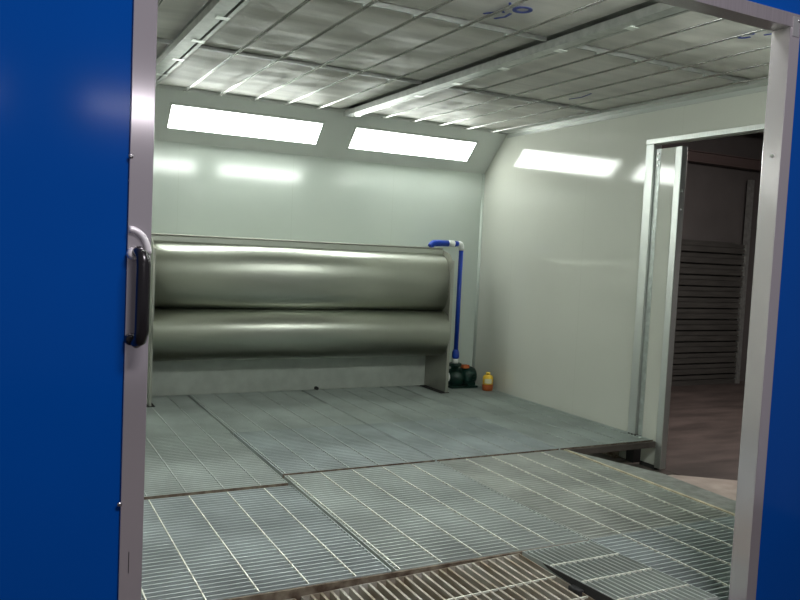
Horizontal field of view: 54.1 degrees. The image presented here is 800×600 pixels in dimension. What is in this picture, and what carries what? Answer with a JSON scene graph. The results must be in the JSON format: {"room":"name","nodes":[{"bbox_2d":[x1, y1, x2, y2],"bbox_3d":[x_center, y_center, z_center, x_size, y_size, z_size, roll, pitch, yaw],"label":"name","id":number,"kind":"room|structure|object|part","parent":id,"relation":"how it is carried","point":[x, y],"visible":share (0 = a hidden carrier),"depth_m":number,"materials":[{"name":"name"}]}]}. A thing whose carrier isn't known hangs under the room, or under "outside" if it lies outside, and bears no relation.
{"room":"paint spray booth","nodes":[
{"label":"paint spray booth","id":0,"kind":"room"},
{"bbox_2d":[151,140,481,396],"bbox_3d":[-1.625,-0.445,7.843,5.815,3.250,0.050,1,4,-27],"label":"wall","id":1,"kind":"structure","parent":0,"point":[206,190],"depth_m":8.17,"materials":[{"name":"white metal"}]},
{"bbox_2d":[154,84,506,173],"bbox_3d":[-1.458,-1.708,7.559,5.715,0.460,0.410,1,4,-27],"label":"wall panel","id":2,"kind":"object","parent":1,"relation":"attached to","point":[338,129],"depth_m":7.91,"materials":[{"name":"white metal"}]},
{"bbox_2d":[165,102,324,145],"bbox_3d":[-1.466,-1.682,7.548,1.507,0.220,0.220,1,4,-27],"label":"light fixture","id":3,"kind":"object","parent":2,"relation":"attached to","point":[181,117],"visible":1,"depth_m":7.52,"materials":[{"name":"white"}]},
{"bbox_2d":[346,126,477,162],"bbox_3d":[0.153,-1.656,8.386,1.480,0.220,0.220,1,4,-27],"label":"light fixture","id":4,"kind":"object","parent":1,"relation":"attached to","point":[367,139],"visible":1,"depth_m":8.36,"materials":[{"name":"white"}]},
{"bbox_2d":[472,174,484,367],"bbox_3d":[0.914,-0.243,9.139,0.040,2.430,0.040,1,4,-27],"label":"trim","id":5,"kind":"structure","parent":1,"relation":"attached to","point":[483,175],"depth_m":9.12,"materials":[{"name":"white metal"}]},
{"bbox_2d":[0,0,799,599],"bbox_3d":[-0.351,-0.187,2.314,11.500,3.550,0.041,1,4,-27],"label":"wall","id":6,"kind":"structure","parent":0,"point":[65,65],"depth_m":2.04,"materials":[{"name":"blue metal"}]},
{"bbox_2d":[156,0,658,108],"bbox_3d":[-0.297,-1.828,5.320,5.815,0.050,5.420,1,4,-27],"label":"ceiling","id":7,"kind":"structure","parent":0,"point":[650,2],"depth_m":5.42,"materials":[{"name":"grey metal"}]},
{"bbox_2d":[475,79,766,458],"bbox_3d":[2.186,-0.193,6.746,0.050,3.250,5.420,1,4,-27],"label":"wall","id":8,"kind":"structure","parent":0,"point":[562,209],"depth_m":7.66,"materials":[{"name":"white metal"}]},
{"bbox_2d":[499,78,767,137],"bbox_3d":[2.251,-1.632,6.478,0.120,0.060,4.870,1,4,-27],"label":"trim","id":9,"kind":"structure","parent":8,"relation":"attached to","point":[761,85],"depth_m":6.72,"materials":[{"name":"grey paint"}]},
{"bbox_2d":[446,86,599,112],"bbox_3d":[1.067,-1.739,6.783,1.725,0.029,0.020,1,4,-27],"label":"support bar","id":10,"kind":"object","parent":9,"relation":"on","point":[453,87],"visible":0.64,"depth_m":6.77,"materials":[{"name":"grey metal"}]},
{"bbox_2d":[576,45,749,83],"bbox_3d":[1.804,-1.614,5.357,1.725,0.029,0.020,1,4,-27],"label":"support bar","id":11,"kind":"object","parent":9,"relation":"on","point":[583,47],"visible":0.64,"depth_m":5.34,"materials":[{"name":"grey metal"}]},
{"bbox_2d":[626,123,764,462],"bbox_3d":[2.448,0.077,6.194,0.095,2.806,1.520,1,4,-27],"label":"door frame","id":12,"kind":"structure","parent":8,"relation":"in","point":[633,456],"depth_m":6.78,"materials":[{"name":"grey metal"}]},
{"bbox_2d":[638,146,687,468],"bbox_3d":[2.217,0.080,6.649,0.065,2.719,0.313,1,4,-27],"label":"door leaf","id":13,"kind":"structure","parent":12,"relation":"attached to","point":[671,163],"depth_m":6.62,"materials":[{"name":"grey metal"}]},
{"bbox_2d":[568,381,744,584],"bbox_3d":[1.873,1.744,2.419,15.600,0.100,14.300,1,4,-27],"label":"floor","id":14,"kind":"structure","parent":0,"point":[705,425],"depth_m":8.22,"materials":[{"name":"grey concrete"}]},
{"bbox_2d":[603,451,620,457],"bbox_3d":[1.391,1.211,8.084,0.060,0.208,2.460,1,4,-27],"label":"joist","id":15,"kind":"object","parent":14,"relation":"on","point":[615,454],"visible":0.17,"depth_m":7.04,"materials":[{"name":"brown metal"}]},
{"bbox_2d":[668,475,736,500],"bbox_3d":[2.407,1.488,6.070,1.299,0.006,0.920,1,4,-27],"label":"threshold","id":16,"kind":"object","parent":14,"relation":"on","point":[723,487],"visible":0.23,"depth_m":6.28,"materials":[{"name":"concrete"}]},
{"bbox_2d":[671,180,754,385],"bbox_3d":[4.007,-0.285,11.212,2.620,3.050,0.140,1,4,-27],"label":"roller shutter","id":17,"kind":"object","parent":14,"relation":"on","point":[708,292],"visible":0.38,"depth_m":11.51,"materials":[{"name":"metal"}]},
{"bbox_3d":[5.157,-0.264,11.769,0.065,3.050,0.070,1,4,-27],"label":"post","id":18,"kind":"part","parent":17,"relation":"part of","materials":[{"name":"metal"}]},
{"bbox_3d":[-1.059,1.243,5.692,0.060,0.208,4.460,1,4,-27],"label":"joist","id":19,"kind":"object","parent":14,"relation":"on","visible":0},
{"bbox_2d":[189,390,364,435],"bbox_3d":[-1.185,1.014,7.221,1.157,0.038,1.622,1,4,-27],"label":"floor grating","id":20,"kind":"structure","parent":19,"relation":"on","point":[292,409],"depth_m":7.10,"materials":[{"name":"grey metal"}]},
{"bbox_2d":[234,424,434,478],"bbox_3d":[-0.533,1.125,5.958,1.157,0.038,1.195,1,4,-27],"label":"floor grating","id":21,"kind":"structure","parent":19,"relation":"on","point":[346,447],"depth_m":5.87,"materials":[{"name":"grey metal"}]},
{"bbox_2d":[223,540,588,599],"bbox_3d":[-0.563,1.304,3.407,3.550,0.069,0.013,1,4,-27],"label":"beam","id":22,"kind":"structure","parent":19,"relation":"attached to","point":[297,592],"depth_m":3.56,"materials":[{"name":"grey metal"}]},
{"bbox_2d":[301,553,593,599],"bbox_3d":[0.276,1.355,3.352,1.172,0.054,0.837,-1,5,-27],"label":"floor grating","id":23,"kind":"structure","parent":22,"relation":"on","point":[515,576],"depth_m":3.61,"materials":[{"name":"beige metal"}]},
{"bbox_2d":[522,540,717,599],"bbox_3d":[0.996,1.315,3.719,0.486,0.084,0.849,1,4,-27],"label":"floor grating","id":24,"kind":"structure","parent":22,"relation":"on","point":[595,570],"depth_m":3.71,"materials":[{"name":"grey metal"}]},
{"bbox_3d":[0.851,1.335,3.546,0.005,0.079,0.670,1,1,-27],"label":"plate","id":25,"kind":"part","parent":24,"relation":"part of","materials":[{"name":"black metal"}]},
{"bbox_2d":[284,461,587,571],"bbox_3d":[0.128,1.237,4.679,1.165,0.038,1.610,1,4,-27],"label":"floor grating","id":26,"kind":"structure","parent":19,"relation":"on","point":[408,516],"depth_m":4.51,"materials":[{"name":"grey metal"}]},
{"bbox_3d":[0.974,1.275,6.745,0.060,0.208,4.460,1,4,-27],"label":"joist","id":27,"kind":"object","parent":14,"relation":"on","visible":0},
{"bbox_2d":[398,384,559,416],"bbox_3d":[0.788,1.045,8.243,0.992,0.038,1.622,1,4,-27],"label":"floor grating","id":28,"kind":"structure","parent":27,"relation":"on","point":[477,402],"depth_m":8.06,"materials":[{"name":"grey metal"}]},
{"bbox_2d":[448,362,477,388],"bbox_3d":[0.681,0.845,8.836,0.380,0.275,0.216,1,4,-27],"label":"pump","id":29,"kind":"object","parent":28,"relation":"on","point":[465,376],"visible":0.9,"depth_m":8.76,"materials":[{"name":"teal metal"}]},
{"bbox_2d":[428,240,463,362],"bbox_3d":[0.483,0.022,8.662,0.465,1.368,0.084,1,4,-27],"label":"pipe","id":30,"kind":"object","parent":29,"relation":"attached to","point":[445,243],"visible":0.95,"depth_m":8.72,"materials":[{"name":"blue plastic"}]},
{"bbox_2d":[452,349,458,358],"bbox_3d":[0.624,0.605,8.786,0.084,0.105,0.084,1,4,-27],"label":"socket","id":31,"kind":"object","parent":30,"relation":"attached to","point":[455,353],"depth_m":8.76,"materials":[{"name":"blue plastic"}]},
{"bbox_3d":[0.749,0.854,8.873,0.185,0.213,0.214,1,4,-27],"label":"motor","id":32,"kind":"part","parent":29,"relation":"part of","materials":[{"name":"green metal"}]},
{"bbox_2d":[482,372,492,390],"bbox_3d":[0.976,0.904,8.711,0.120,0.202,0.120,1,4,-27],"label":"plastic bottle","id":33,"kind":"object","parent":28,"relation":"on","point":[487,384],"visible":1,"depth_m":8.66,"materials":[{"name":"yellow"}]},
{"bbox_2d":[478,411,652,449],"bbox_3d":[1.441,1.156,6.980,0.992,0.038,1.195,1,4,-27],"label":"floor grating","id":34,"kind":"structure","parent":27,"relation":"on","point":[562,430],"depth_m":6.91,"materials":[{"name":"grey metal"}]},
{"bbox_2d":[567,441,655,453],"bbox_3d":[1.733,1.220,6.440,0.975,0.048,0.023,1,4,-27],"label":"beam","id":35,"kind":"structure","parent":34,"relation":"attached to","point":[642,445],"depth_m":6.45,"materials":[{"name":"metal"}]},
{"bbox_2d":[564,449,734,515],"bbox_3d":[1.867,1.294,5.085,0.024,0.043,2.480,1,4,-27],"label":"edge angle","id":36,"kind":"object","parent":27,"relation":"on","point":[572,452],"visible":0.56,"depth_m":5.33,"materials":[{"name":"grey metal"}]},
{"bbox_3d":[2.193,1.433,4.899,0.050,0.240,1.750,1,4,-27],"label":"joist","id":37,"kind":"object","parent":14,"relation":"on","visible":0},
{"bbox_2d":[573,451,735,512],"bbox_3d":[1.992,1.282,5.143,0.247,0.007,2.470,1,4,-27],"label":"cover plate","id":38,"kind":"object","parent":37,"relation":"on","point":[662,479],"visible":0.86,"depth_m":5.35,"materials":[{"name":"metal"}]},
{"bbox_3d":[-2.093,1.227,5.156,0.060,0.208,4.460,1,4,-27],"label":"joist","id":39,"kind":"object","parent":14,"relation":"on","visible":0},
{"bbox_2d":[146,395,229,437],"bbox_3d":[-2.227,0.998,6.682,1.141,0.038,1.622,1,4,-27],"label":"floor grating","id":40,"kind":"structure","parent":39,"relation":"on","point":[172,415],"depth_m":6.60,"materials":[{"name":"grey metal"}]},
{"bbox_2d":[144,433,287,499],"bbox_3d":[-1.532,1.116,5.330,1.135,0.038,1.390,1,4,-27],"label":"floor grating","id":41,"kind":"structure","parent":39,"relation":"on","point":[176,466],"depth_m":5.23,"materials":[{"name":"grey metal"}]},
{"bbox_2d":[141,485,391,599],"bbox_3d":[-0.868,1.229,4.045,1.143,0.038,1.400,1,4,-27],"label":"floor grating","id":42,"kind":"structure","parent":39,"relation":"on","point":[231,544],"depth_m":3.90,"materials":[{"name":"grey metal"}]},
{"bbox_3d":[-0.016,1.259,6.233,0.060,0.208,4.460,1,4,-27],"label":"joist","id":43,"kind":"object","parent":14,"relation":"on","visible":0},
{"bbox_2d":[302,386,475,424],"bbox_3d":[-0.162,1.030,7.751,1.112,0.038,1.622,1,4,-27],"label":"floor grating","id":44,"kind":"structure","parent":43,"relation":"on","point":[368,405],"depth_m":7.64,"materials":[{"name":"grey metal"}]},
{"bbox_2d":[147,233,454,406],"bbox_3d":[-0.941,0.185,7.885,3.137,1.556,0.520,1,4,-27],"label":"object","id":45,"kind":"object","parent":44,"relation":"on","point":[228,314],"visible":0.84,"depth_m":7.74,"materials":[{"name":"silver metal"}]},
{"bbox_3d":[-2.322,0.174,7.193,0.008,1.530,0.480,1,4,-27],"label":"plate","id":46,"kind":"part","parent":45,"relation":"part of","materials":[{"name":"metal"}]},
{"bbox_3d":[-1.082,0.730,8.139,3.071,0.418,0.005,1,4,-27],"label":"plate","id":47,"kind":"part","parent":45,"relation":"part of","materials":[{"name":"metal"}]},
{"bbox_3d":[-1.049,-0.018,8.097,3.071,1.083,0.005,1,4,-27],"label":"plate","id":48,"kind":"part","parent":45,"relation":"part of","materials":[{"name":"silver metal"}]},
{"bbox_3d":[0.375,0.979,8.617,0.105,0.006,0.470,1,4,-27],"label":"foot plate","id":49,"kind":"part","parent":45,"relation":"part of","materials":[{"name":"black metal"}]},
{"bbox_3d":[0.419,0.217,8.613,0.008,1.530,0.480,1,4,-27],"label":"plate","id":50,"kind":"part","parent":45,"relation":"part of","materials":[{"name":"metal"}]},
{"bbox_2d":[368,417,558,461],"bbox_3d":[0.491,1.141,6.488,1.112,0.038,1.195,1,4,-27],"label":"floor grating","id":51,"kind":"structure","parent":43,"relation":"on","point":[469,437],"depth_m":6.41,"materials":[{"name":"grey metal"}]},
{"bbox_2d":[440,450,732,539],"bbox_3d":[1.151,1.253,5.209,1.120,0.038,1.610,1,4,-27],"label":"floor grating","id":52,"kind":"structure","parent":43,"relation":"on","point":[591,499],"depth_m":5.07,"materials":[{"name":"grey metal"}]},
{"bbox_2d":[662,133,763,380],"bbox_3d":[3.192,-0.756,10.897,5.530,3.950,0.100,1,4,-27],"label":"wall","id":53,"kind":"structure","parent":0,"point":[715,196],"depth_m":11.61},
{"bbox_3d":[0.874,-0.021,3.005,5.815,3.250,0.034,1,4,-27],"label":"wall","id":54,"kind":"structure","parent":0,"visible":0},
{"bbox_2d":[156,0,249,84],"bbox_3d":[-1.154,-1.681,4.743,0.143,0.054,4.820,1,4,-27],"label":"rail","id":55,"kind":"object","parent":54,"relation":"attached to","point":[216,13],"visible":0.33,"depth_m":4.95,"materials":[{"name":"silver metal"}]},
{"bbox_2d":[157,38,172,44],"bbox_3d":[-2.316,-1.792,5.031,1.685,0.029,0.020,1,4,-27],"label":"support bar","id":56,"kind":"object","parent":55,"relation":"on","point":[159,40],"visible":0.11,"depth_m":5.39,"materials":[{"name":"grey metal"}]},
{"bbox_3d":[-1.316,-1.686,5.108,0.080,0.004,0.055,1,4,-27],"label":"connector plate","id":57,"kind":"part","parent":55,"relation":"part of","materials":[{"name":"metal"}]},
{"bbox_3d":[-1.032,-1.638,4.559,0.080,0.004,0.055,1,4,-27],"label":"connector plate","id":58,"kind":"part","parent":55,"relation":"part of","materials":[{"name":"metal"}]},
{"bbox_3d":[-1.579,-1.667,3.605,1.685,0.029,0.020,1,4,-27],"label":"support bar","id":59,"kind":"object","parent":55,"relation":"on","visible":0},
{"bbox_3d":[-1.727,-1.697,4.429,0.024,0.021,4.791,1,4,-27],"label":"rod","id":60,"kind":"object","parent":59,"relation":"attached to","visible":0},
{"bbox_2d":[156,37,169,56],"bbox_3d":[-2.693,-1.865,5.761,1.665,0.045,1.610,1,4,-27],"label":"filter","id":61,"kind":"object","parent":60,"relation":"on","point":[160,46],"visible":0.03,"depth_m":5.61,"materials":[{"name":"fabric"}]},
{"bbox_2d":[183,0,310,91],"bbox_3d":[-0.836,-1.683,4.891,0.024,0.021,4.791,1,4,-27],"label":"rod","id":62,"kind":"object","parent":54,"relation":"attached to","point":[303,3],"visible":1,"depth_m":5.14,"materials":[{"name":"silver metal"}]},
{"bbox_2d":[217,0,379,95],"bbox_3d":[-0.564,-1.679,5.032,0.024,0.021,4.791,1,4,-27],"label":"rod","id":63,"kind":"object","parent":54,"relation":"attached to","point":[363,6],"visible":1,"depth_m":5.07,"materials":[{"name":"silver metal"}]},
{"bbox_2d":[251,0,453,100],"bbox_3d":[-0.280,-1.675,5.179,0.024,0.021,4.791,1,4,-27],"label":"rod","id":64,"kind":"object","parent":54,"relation":"attached to","point":[414,17],"visible":1,"depth_m":5.07,"materials":[{"name":"silver metal"}]},
{"bbox_2d":[159,45,414,108],"bbox_3d":[-1.022,-1.839,6.627,1.830,0.045,1.610,1,4,-27],"label":"filter","id":65,"kind":"object","parent":64,"relation":"on","point":[199,63],"visible":0.82,"depth_m":6.50,"materials":[{"name":"fabric"}]},
{"bbox_2d":[197,45,421,84],"bbox_3d":[-0.645,-1.766,5.897,1.850,0.029,0.020,1,4,-27],"label":"support bar","id":66,"kind":"object","parent":64,"relation":"on","point":[202,47],"visible":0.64,"depth_m":5.86,"materials":[{"name":"grey metal"}]},
{"bbox_2d":[202,0,541,80],"bbox_3d":[-0.276,-1.712,5.183,1.830,0.045,1.570,1,4,-27],"label":"filter","id":67,"kind":"object","parent":64,"relation":"on","point":[256,16],"visible":0.88,"depth_m":5.05,"materials":[{"name":"fabric"}]},
{"bbox_2d":[343,0,546,41],"bbox_3d":[0.092,-1.641,4.471,1.850,0.029,0.020,1,4,-27],"label":"support bar","id":68,"kind":"object","parent":64,"relation":"on","point":[382,5],"visible":1,"depth_m":4.57,"materials":[{"name":"grey metal"}]},
{"bbox_2d":[283,0,527,104],"bbox_3d":[-0.005,-1.670,5.322,0.024,0.021,4.791,1,4,-27],"label":"rod","id":69,"kind":"object","parent":54,"relation":"attached to","point":[461,26],"visible":1,"depth_m":5.03,"materials":[{"name":"silver metal"}]},
{"bbox_2d":[380,0,648,35],"bbox_3d":[0.434,-1.587,3.808,1.830,0.054,1.455,1,4,-27],"label":"filter","id":70,"kind":"object","parent":69,"relation":"on","point":[528,13],"visible":0.87,"depth_m":4.34,"materials":[{"name":"fabric"}]},
{"bbox_2d":[117,0,799,599],"bbox_3d":[0.415,0.202,2.717,2.634,2.797,0.165,1,4,-27],"label":"door frame","id":71,"kind":"structure","parent":54,"relation":"in","point":[784,26],"depth_m":3.16,"materials":[{"name":"silver metal"}]},
{"bbox_3d":[-0.692,-0.007,2.074,0.074,0.272,0.037,5,4,37],"label":"pull handle","id":72,"kind":"part","parent":71,"relation":"part of","materials":[{"name":"black plastic"}]},
{"bbox_3d":[1.627,-1.122,3.218,0.040,0.080,0.003,1,4,-27],"label":"corner plate","id":73,"kind":"part","parent":71,"relation":"part of","materials":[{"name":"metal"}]},
{"bbox_2d":[315,0,605,108],"bbox_3d":[0.279,-1.666,5.469,0.024,0.021,4.791,1,4,-27],"label":"rod","id":74,"kind":"object","parent":54,"relation":"attached to","point":[598,1],"visible":1,"depth_m":5.00,"materials":[{"name":"silver metal"}]},
{"bbox_2d":[343,2,690,116],"bbox_3d":[0.601,-1.653,5.652,0.130,0.054,4.820,1,4,-27],"label":"ceiling beam","id":75,"kind":"structure","parent":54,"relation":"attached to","point":[659,11],"depth_m":5.04,"materials":[{"name":"silver metal"}]},
{"bbox_3d":[1.006,-1.562,4.918,0.067,0.004,0.055,1,4,-27],"label":"connector plate","id":76,"kind":"part","parent":75,"relation":"part of","materials":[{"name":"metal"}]},
{"bbox_3d":[1.290,-1.514,4.369,0.067,0.004,0.055,1,4,-27],"label":"connector plate","id":77,"kind":"part","parent":75,"relation":"part of","materials":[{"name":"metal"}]},
{"bbox_2d":[381,18,724,117],"bbox_3d":[0.914,-1.656,5.798,0.024,0.021,4.791,1,4,-27],"label":"rod","id":78,"kind":"object","parent":54,"relation":"attached to","point":[719,19],"visible":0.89,"depth_m":5.23,"materials":[{"name":"silver metal"}]},
{"bbox_2d":[410,29,764,121],"bbox_3d":[1.207,-1.651,5.949,0.024,0.021,4.791,1,4,-27],"label":"rod","id":79,"kind":"object","parent":54,"relation":"attached to","point":[759,30],"visible":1,"depth_m":5.41,"materials":[{"name":"silver metal"}]},
{"bbox_2d":[437,45,770,125],"bbox_3d":[1.491,-1.647,6.096,0.024,0.021,4.791,1,4,-27],"label":"rod","id":80,"kind":"object","parent":54,"relation":"attached to","point":[765,47],"visible":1,"depth_m":5.77,"materials":[{"name":"silver metal"}]},
{"bbox_2d":[370,86,592,129],"bbox_3d":[0.690,-1.812,7.513,1.705,0.045,1.610,1,4,-27],"label":"filter","id":81,"kind":"object","parent":80,"relation":"on","point":[470,99],"visible":0.79,"depth_m":7.43,"materials":[{"name":"fabric"}]},
{"bbox_2d":[456,45,746,109],"bbox_3d":[1.435,-1.681,6.070,1.705,0.054,1.570,1,4,-27],"label":"filter","id":82,"kind":"object","parent":80,"relation":"on","point":[603,62],"visible":0.69,"depth_m":5.95,"materials":[{"name":"fabric"}]},
{"bbox_2d":[585,11,771,78],"bbox_3d":[2.146,-1.560,4.695,1.705,0.054,1.455,1,4,-27],"label":"filter","id":83,"kind":"object","parent":80,"relation":"on","point":[722,29],"visible":0.61,"depth_m":4.84,"materials":[{"name":"fabric"}]},
{"bbox_2d":[464,63,768,128],"bbox_3d":[1.789,-1.642,6.251,0.024,0.021,4.791,1,4,-27],"label":"rod","id":84,"kind":"object","parent":54,"relation":"attached to","point":[704,76],"visible":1,"depth_m":6.14,"materials":[{"name":"silver metal"}]},
{"bbox_2d":[488,76,767,132],"bbox_3d":[2.064,-1.638,6.393,0.024,0.021,4.791,1,4,-27],"label":"rod","id":85,"kind":"object","parent":54,"relation":"attached to","point":[734,82],"visible":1,"depth_m":6.49,"materials":[{"name":"silver metal"}]},
{"bbox_3d":[-2.011,-1.702,4.282,0.024,0.021,4.791,1,4,-27],"label":"rod","id":86,"kind":"object","parent":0,"visible":0},
{"bbox_2d":[157,0,208,39],"bbox_3d":[-1.947,-1.738,4.317,1.665,0.045,1.570,1,4,-27],"label":"filter","id":87,"kind":"object","parent":86,"relation":"on","point":[173,15],"visible":0.34,"depth_m":4.76,"materials":[{"name":"fabric"}]},
{"bbox_3d":[2.203,1.483,4.367,0.060,0.208,0.870,1,4,-27],"label":"joist","id":88,"kind":"object","parent":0,"visible":0},
{"bbox_2d":[590,516,734,599],"bbox_3d":[1.723,1.350,4.102,1.120,0.038,0.870,1,4,-27],"label":"floor grating","id":89,"kind":"structure","parent":88,"relation":"on","point":[697,554],"depth_m":4.15,"materials":[{"name":"grey metal"}]},
{"bbox_3d":[7.273,-0.435,8.912,0.100,3.950,7.200,1,4,-27],"label":"wall","id":90,"kind":"structure","parent":0,"visible":0},
{"bbox_2d":[662,146,761,171],"bbox_3d":[3.337,-2.024,10.579,5.360,0.152,0.120,1,4,-27],"label":"roof beam","id":91,"kind":"structure","parent":90,"relation":"attached to","point":[694,156],"depth_m":11.23,"materials":[{"name":"grey paint"}]}
]}

